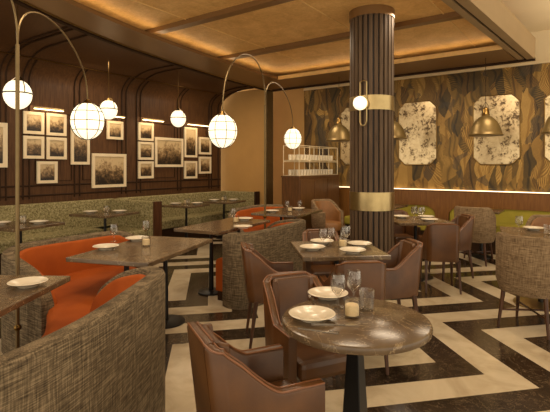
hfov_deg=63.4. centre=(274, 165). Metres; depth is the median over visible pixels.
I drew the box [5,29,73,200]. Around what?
trim
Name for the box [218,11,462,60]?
trim
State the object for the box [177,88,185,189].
trim
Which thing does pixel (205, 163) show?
print
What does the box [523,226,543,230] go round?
plate
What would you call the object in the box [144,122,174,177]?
trim
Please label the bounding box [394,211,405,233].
cushion
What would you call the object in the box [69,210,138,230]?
dining table
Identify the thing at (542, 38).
wall
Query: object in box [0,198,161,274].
bench
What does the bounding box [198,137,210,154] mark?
framed picture
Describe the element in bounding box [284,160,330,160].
shelf
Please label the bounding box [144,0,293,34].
trim
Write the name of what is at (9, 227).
dining table
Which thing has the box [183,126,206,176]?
trim
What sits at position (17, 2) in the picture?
trim
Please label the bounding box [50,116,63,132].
print
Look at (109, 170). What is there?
print
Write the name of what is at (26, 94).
globe pendant
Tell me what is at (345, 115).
wall mirror
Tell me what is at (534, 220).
barrel chair
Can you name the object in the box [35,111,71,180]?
trim
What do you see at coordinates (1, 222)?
plate
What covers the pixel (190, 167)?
print
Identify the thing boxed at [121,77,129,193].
trim
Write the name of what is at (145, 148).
print
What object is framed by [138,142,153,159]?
framed picture
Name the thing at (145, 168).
print
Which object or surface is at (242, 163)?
wall
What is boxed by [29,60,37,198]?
trim
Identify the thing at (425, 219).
plate
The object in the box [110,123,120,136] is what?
print
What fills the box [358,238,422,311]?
leather armchair
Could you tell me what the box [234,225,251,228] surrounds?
plate
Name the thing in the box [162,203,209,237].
dining table
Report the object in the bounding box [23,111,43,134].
framed picture
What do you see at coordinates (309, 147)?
glass rack
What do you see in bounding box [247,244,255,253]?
cushion
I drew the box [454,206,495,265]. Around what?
barrel chair
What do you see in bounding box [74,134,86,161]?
print
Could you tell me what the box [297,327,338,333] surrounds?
fork
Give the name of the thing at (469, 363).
floor
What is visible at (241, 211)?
cushion
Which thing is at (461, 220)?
cushion
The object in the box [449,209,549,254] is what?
bench
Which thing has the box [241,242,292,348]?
leather armchair
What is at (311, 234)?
cushion
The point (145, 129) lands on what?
print
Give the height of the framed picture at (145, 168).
0.323 m
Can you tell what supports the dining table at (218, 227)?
on the floor
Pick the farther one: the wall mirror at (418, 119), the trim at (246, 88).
the trim at (246, 88)
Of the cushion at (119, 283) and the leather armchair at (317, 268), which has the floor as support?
the leather armchair at (317, 268)
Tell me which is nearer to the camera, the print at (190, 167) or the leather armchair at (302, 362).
the leather armchair at (302, 362)
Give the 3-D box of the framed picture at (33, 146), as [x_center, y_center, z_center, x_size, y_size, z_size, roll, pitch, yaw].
[-3.652,-0.282,6.736,0.030,0.341,0.307,0,0,35]
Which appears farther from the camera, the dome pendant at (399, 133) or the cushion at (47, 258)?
the dome pendant at (399, 133)
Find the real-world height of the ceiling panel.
0.130 m
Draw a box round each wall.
[0,0,250,205]
[221,89,265,204]
[238,88,304,203]
[305,29,549,88]
[338,188,549,234]
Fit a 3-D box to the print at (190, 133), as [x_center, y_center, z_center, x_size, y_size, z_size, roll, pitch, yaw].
[-1.783,-0.497,9.386,0.014,0.538,0.275,0,0,35]
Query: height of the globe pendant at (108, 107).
0.947 m
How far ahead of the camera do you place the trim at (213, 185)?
7.66 m
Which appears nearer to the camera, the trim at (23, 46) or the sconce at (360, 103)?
the sconce at (360, 103)
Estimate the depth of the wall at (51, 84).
7.36 m
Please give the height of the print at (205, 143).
0.281 m
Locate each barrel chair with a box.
[311,199,343,239]
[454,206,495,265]
[496,232,549,339]
[525,215,549,228]
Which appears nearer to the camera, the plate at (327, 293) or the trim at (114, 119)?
the plate at (327, 293)
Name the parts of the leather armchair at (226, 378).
seat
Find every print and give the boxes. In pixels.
[0,127,2,162]
[27,114,40,130]
[27,139,40,155]
[40,164,53,179]
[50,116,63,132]
[50,140,63,156]
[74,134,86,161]
[95,156,123,184]
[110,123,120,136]
[141,125,150,138]
[141,144,150,156]
[141,164,150,175]
[157,140,180,164]
[186,129,194,154]
[186,163,194,175]
[201,139,209,151]
[201,159,209,170]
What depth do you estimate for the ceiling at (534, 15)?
6.52 m
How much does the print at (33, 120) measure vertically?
0.245 m
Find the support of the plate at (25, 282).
on the dining table at (12, 298)
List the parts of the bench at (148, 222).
backrest, seat, seat, backrest, panel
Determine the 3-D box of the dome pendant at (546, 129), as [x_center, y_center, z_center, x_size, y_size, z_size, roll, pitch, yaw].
[4.007,-1.055,6.230,0.500,1.190,0.500,0,0,35]
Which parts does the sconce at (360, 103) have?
lamp shade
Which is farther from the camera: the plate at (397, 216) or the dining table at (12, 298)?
the plate at (397, 216)
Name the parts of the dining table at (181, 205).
stem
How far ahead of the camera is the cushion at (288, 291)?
2.64 m
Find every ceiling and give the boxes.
[23,0,531,89]
[466,0,534,58]
[501,0,549,31]
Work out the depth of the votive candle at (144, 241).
3.87 m
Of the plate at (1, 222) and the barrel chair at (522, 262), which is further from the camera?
the plate at (1, 222)
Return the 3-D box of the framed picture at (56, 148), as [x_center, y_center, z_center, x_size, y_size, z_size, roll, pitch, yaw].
[-3.447,-0.278,7.025,0.030,0.345,0.321,0,0,35]
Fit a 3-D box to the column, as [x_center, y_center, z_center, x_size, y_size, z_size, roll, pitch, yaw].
[1.144,-0.185,5.267,0.534,3.270,0.534,0,0,35]
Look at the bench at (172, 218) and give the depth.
9.06 m
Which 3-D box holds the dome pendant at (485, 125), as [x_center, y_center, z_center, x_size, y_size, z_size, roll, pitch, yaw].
[3.215,-1.055,6.791,0.500,1.190,0.500,0,0,35]
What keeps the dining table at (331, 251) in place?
on the floor
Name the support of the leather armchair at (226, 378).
on the floor
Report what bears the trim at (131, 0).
attached to the wall at (51, 84)
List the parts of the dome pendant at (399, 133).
lamp shade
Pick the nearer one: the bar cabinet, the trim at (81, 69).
the trim at (81, 69)
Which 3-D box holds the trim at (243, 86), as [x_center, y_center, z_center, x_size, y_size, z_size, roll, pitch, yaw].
[-0.945,-0.590,9.589,1.175,2.180,0.023,0,0,35]
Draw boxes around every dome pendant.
[325,113,349,141]
[394,112,406,139]
[468,58,503,136]
[541,116,549,133]
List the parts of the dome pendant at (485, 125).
rod, lamp shade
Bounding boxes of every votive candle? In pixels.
[142,239,149,244]
[339,240,346,246]
[345,302,358,316]
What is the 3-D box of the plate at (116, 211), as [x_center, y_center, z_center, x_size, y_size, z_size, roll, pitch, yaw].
[-2.342,0.684,6.710,0.214,0.031,0.214,0,0,35]
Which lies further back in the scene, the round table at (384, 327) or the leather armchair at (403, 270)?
the leather armchair at (403, 270)
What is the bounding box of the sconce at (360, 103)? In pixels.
[353,80,368,125]
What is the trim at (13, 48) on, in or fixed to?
attached to the wall at (51, 84)
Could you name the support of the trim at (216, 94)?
attached to the wall at (51, 84)
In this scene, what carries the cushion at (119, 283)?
on the sofa at (94, 342)
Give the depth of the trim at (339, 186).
7.99 m
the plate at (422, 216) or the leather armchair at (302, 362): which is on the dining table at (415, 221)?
the plate at (422, 216)
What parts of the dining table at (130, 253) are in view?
stem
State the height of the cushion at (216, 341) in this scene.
0.346 m
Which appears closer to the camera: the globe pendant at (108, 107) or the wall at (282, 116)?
the globe pendant at (108, 107)
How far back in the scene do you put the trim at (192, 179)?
7.45 m
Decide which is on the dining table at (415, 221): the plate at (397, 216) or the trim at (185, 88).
the plate at (397, 216)
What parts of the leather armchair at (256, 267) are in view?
leg, leg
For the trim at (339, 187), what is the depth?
7.93 m
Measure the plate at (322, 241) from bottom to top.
0.031 m
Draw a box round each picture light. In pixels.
[33,106,63,111]
[142,118,163,121]
[187,123,208,126]
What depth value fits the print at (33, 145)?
6.74 m
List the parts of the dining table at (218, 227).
stem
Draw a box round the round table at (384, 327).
[281,297,432,411]
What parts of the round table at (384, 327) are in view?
stem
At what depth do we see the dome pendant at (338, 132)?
8.07 m
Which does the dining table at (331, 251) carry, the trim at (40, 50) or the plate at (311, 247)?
the plate at (311, 247)
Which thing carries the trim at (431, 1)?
attached to the ceiling panel
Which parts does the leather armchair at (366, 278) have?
leg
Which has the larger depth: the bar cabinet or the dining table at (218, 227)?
the bar cabinet
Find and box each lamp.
[11,0,104,348]
[208,54,301,228]
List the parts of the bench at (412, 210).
seat, backrest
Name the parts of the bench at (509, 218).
seat, backrest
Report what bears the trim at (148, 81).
attached to the wall at (51, 84)
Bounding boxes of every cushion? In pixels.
[20,235,128,303]
[89,274,145,312]
[201,323,229,353]
[234,207,282,223]
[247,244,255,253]
[270,222,291,227]
[272,275,313,323]
[308,231,333,264]
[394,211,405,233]
[398,240,415,263]
[456,215,469,227]
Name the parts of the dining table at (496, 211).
stem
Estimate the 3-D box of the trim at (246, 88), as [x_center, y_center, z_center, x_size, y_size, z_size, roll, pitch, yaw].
[-0.817,-0.590,9.768,1.176,2.180,0.023,0,0,35]
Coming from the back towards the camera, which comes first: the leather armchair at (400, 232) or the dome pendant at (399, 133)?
the dome pendant at (399, 133)
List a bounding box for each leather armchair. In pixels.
[187,321,324,411]
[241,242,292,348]
[263,271,346,382]
[303,229,343,278]
[319,260,388,377]
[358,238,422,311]
[394,210,420,244]
[418,223,461,293]
[428,214,473,279]
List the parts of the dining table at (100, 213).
stem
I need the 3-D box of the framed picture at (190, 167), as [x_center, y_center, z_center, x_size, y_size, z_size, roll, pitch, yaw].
[-1.778,0.079,9.382,0.030,0.366,0.365,0,0,35]
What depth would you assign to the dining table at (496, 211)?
7.07 m
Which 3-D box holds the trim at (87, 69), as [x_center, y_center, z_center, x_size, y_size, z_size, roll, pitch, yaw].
[-3.138,-0.535,7.294,0.248,2.071,0.023,0,0,35]
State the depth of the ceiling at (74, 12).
6.47 m
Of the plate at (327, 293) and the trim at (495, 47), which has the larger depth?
the trim at (495, 47)
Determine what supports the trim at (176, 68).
attached to the wall at (51, 84)
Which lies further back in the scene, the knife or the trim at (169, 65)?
the trim at (169, 65)
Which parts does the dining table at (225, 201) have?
stem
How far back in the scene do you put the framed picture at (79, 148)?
7.32 m
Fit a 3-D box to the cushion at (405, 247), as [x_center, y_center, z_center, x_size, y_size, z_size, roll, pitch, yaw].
[1.147,0.837,3.889,0.093,0.346,0.267,0,0,-8]
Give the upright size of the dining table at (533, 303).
0.750 m
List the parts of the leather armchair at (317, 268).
seat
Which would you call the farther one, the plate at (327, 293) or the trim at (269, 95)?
the trim at (269, 95)
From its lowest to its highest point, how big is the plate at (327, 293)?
0.031 m
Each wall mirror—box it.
[340,107,349,164]
[398,100,436,164]
[473,94,519,164]
[544,94,549,161]
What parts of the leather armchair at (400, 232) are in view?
seat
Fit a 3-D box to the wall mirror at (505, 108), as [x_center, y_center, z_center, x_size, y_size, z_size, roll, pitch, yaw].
[3.861,-0.630,7.775,0.754,1.224,0.021,0,0,35]
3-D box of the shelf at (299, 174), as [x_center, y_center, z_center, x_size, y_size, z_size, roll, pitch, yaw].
[0.722,0.172,8.703,0.340,0.011,1.480,0,0,35]
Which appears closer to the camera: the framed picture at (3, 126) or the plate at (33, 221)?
the plate at (33, 221)
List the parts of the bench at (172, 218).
backrest, seat, backrest, panel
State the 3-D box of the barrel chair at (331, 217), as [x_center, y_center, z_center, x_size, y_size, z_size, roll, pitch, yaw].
[0.916,1.026,7.873,0.580,0.852,0.535,0,0,-42]
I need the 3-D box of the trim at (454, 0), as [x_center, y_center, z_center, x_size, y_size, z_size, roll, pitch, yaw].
[0.940,-1.685,3.439,0.050,0.030,9.141,0,0,40]
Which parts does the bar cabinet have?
door, door, door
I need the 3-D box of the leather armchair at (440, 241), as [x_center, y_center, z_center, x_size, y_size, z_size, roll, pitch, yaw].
[1.942,1.050,5.249,0.426,0.800,0.499,0,0,8]
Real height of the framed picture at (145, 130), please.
0.336 m
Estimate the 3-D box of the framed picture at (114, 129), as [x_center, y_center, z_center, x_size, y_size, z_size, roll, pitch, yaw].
[-2.836,-0.633,7.889,0.030,0.323,0.326,0,0,35]
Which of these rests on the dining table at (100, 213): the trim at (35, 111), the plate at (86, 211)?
the plate at (86, 211)
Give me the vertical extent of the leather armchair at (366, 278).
0.800 m
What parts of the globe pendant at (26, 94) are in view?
lamp shade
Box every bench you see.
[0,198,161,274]
[116,191,259,237]
[344,204,434,238]
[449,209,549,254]
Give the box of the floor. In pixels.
[0,233,549,411]
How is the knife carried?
on the round table at (384, 327)
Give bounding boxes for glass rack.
[283,145,337,175]
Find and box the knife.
[311,323,357,325]
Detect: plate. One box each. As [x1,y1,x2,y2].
[0,221,10,224]
[7,276,47,288]
[29,220,48,223]
[83,210,97,212]
[92,243,118,249]
[112,210,126,212]
[125,235,147,240]
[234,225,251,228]
[238,217,252,220]
[289,305,335,322]
[292,207,303,209]
[300,244,324,250]
[308,286,347,300]
[310,238,333,244]
[339,246,365,253]
[347,241,371,246]
[394,215,408,217]
[418,215,433,217]
[421,218,437,221]
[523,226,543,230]
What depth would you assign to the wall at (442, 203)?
8.07 m
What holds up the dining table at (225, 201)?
on the floor
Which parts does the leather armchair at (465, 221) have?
leg, leg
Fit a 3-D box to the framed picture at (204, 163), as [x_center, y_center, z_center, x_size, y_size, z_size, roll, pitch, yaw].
[-1.531,-0.019,9.732,0.030,0.367,0.371,0,0,35]
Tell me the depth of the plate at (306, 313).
2.05 m
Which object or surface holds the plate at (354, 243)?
on the dining table at (331, 251)
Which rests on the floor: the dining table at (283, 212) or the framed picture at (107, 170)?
the dining table at (283, 212)
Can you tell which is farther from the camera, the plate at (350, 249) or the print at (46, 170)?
the print at (46, 170)
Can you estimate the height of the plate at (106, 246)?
0.031 m
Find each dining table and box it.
[0,219,64,242]
[0,275,70,316]
[66,236,211,328]
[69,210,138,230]
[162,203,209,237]
[174,218,269,295]
[201,199,245,238]
[251,207,322,219]
[290,240,390,265]
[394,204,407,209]
[394,216,454,280]
[471,209,504,258]
[500,226,549,311]
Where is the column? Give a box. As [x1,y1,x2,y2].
[349,4,394,260]
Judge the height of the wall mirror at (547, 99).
1.224 m
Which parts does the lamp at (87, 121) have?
arm, knob, arm, lamp shade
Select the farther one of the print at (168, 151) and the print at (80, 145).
the print at (168, 151)
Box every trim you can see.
[0,26,68,200]
[0,51,229,96]
[1,179,220,187]
[1,185,220,197]
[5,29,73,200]
[9,0,270,90]
[22,34,87,199]
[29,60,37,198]
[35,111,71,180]
[74,69,81,196]
[79,69,87,195]
[82,119,117,179]
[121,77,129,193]
[125,65,173,193]
[131,0,324,69]
[136,68,182,192]
[140,81,148,192]
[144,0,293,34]
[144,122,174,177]
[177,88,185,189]
[180,89,188,189]
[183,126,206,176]
[208,94,216,188]
[211,86,246,187]
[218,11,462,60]
[218,88,253,187]
[266,91,272,203]
[278,45,502,79]
[298,0,401,58]
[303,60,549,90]
[339,186,542,192]
[339,187,549,194]
[429,0,476,47]
[454,0,524,58]
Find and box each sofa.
[0,231,164,411]
[216,204,305,309]
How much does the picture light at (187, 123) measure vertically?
0.040 m
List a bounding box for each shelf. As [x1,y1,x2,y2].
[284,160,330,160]
[284,174,336,175]
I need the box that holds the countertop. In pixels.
[281,175,339,177]
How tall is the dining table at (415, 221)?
0.750 m
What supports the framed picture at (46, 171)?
attached to the wall at (51, 84)
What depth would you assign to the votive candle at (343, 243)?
3.81 m
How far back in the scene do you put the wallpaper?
8.14 m
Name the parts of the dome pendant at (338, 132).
lamp shade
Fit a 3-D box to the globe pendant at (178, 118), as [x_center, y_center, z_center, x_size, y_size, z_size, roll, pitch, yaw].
[-1.712,-1.182,7.878,0.286,0.987,0.286,0,0,-10]
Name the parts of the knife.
handle, blade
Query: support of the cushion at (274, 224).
on the sofa at (272, 242)
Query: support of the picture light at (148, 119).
attached to the wall at (51, 84)
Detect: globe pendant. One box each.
[1,6,32,108]
[99,59,117,118]
[170,108,185,126]
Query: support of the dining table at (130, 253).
on the floor
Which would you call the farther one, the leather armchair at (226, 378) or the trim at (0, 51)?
the trim at (0, 51)
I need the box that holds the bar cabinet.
[281,175,339,232]
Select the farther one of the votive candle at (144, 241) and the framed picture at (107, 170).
the framed picture at (107, 170)
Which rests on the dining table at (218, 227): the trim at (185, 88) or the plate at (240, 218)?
the plate at (240, 218)
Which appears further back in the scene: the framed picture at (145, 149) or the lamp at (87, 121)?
the framed picture at (145, 149)
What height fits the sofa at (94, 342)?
0.840 m
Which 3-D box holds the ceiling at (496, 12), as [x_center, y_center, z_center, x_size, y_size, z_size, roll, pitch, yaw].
[1.030,-1.805,3.376,0.030,0.330,9.140,0,0,40]
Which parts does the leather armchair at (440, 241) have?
leg, leg, leg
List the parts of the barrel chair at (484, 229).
leg, leg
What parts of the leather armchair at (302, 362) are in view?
seat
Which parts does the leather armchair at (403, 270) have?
leg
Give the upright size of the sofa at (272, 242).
0.775 m
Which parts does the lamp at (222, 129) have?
lamp shade, arm, arm, lamp shade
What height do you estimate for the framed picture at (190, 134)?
0.628 m
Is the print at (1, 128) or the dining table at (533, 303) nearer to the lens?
the dining table at (533, 303)
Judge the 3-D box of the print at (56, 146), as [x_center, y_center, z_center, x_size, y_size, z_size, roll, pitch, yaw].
[-3.452,-0.278,7.029,0.014,0.255,0.231,0,0,35]
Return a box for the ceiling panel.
[74,0,497,76]
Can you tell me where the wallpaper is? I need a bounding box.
[304,63,549,192]
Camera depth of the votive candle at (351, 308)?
2.04 m
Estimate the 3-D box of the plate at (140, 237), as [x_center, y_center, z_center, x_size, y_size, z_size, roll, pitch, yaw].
[-1.296,0.684,4.178,0.214,0.031,0.214,0,0,35]
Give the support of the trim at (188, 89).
attached to the wall at (51, 84)
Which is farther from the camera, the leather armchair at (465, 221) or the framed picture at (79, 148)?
the framed picture at (79, 148)
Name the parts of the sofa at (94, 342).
seat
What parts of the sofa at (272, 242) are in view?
seat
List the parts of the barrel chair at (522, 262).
leg, leg, leg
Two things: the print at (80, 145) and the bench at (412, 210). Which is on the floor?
the bench at (412, 210)
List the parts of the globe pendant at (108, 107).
lamp shade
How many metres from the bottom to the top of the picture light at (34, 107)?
0.040 m
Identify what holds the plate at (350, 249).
on the dining table at (331, 251)
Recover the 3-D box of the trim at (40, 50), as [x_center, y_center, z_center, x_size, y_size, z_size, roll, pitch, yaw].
[-3.032,-0.590,6.117,1.780,2.180,0.023,0,0,35]
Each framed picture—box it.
[0,123,7,166]
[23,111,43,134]
[23,136,43,158]
[36,161,57,183]
[46,113,66,135]
[46,137,66,158]
[70,123,89,164]
[91,153,125,187]
[106,120,122,139]
[138,122,153,140]
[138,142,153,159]
[138,161,153,178]
[154,137,182,166]
[184,127,196,156]
[184,161,196,178]
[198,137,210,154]
[198,157,210,173]
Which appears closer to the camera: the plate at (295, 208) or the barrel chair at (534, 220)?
the barrel chair at (534, 220)
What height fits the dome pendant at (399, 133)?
1.190 m
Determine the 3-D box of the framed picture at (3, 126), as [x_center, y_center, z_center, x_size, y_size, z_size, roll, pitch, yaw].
[-3.982,-0.299,6.270,0.030,0.640,0.390,0,0,35]
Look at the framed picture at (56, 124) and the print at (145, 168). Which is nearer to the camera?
the framed picture at (56, 124)
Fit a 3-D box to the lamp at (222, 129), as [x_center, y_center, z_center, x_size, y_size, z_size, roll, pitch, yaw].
[-0.123,-0.184,6.177,0.318,2.356,3.385,0,0,16]
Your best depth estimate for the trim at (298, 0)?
5.38 m
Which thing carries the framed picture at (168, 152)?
attached to the wall at (51, 84)

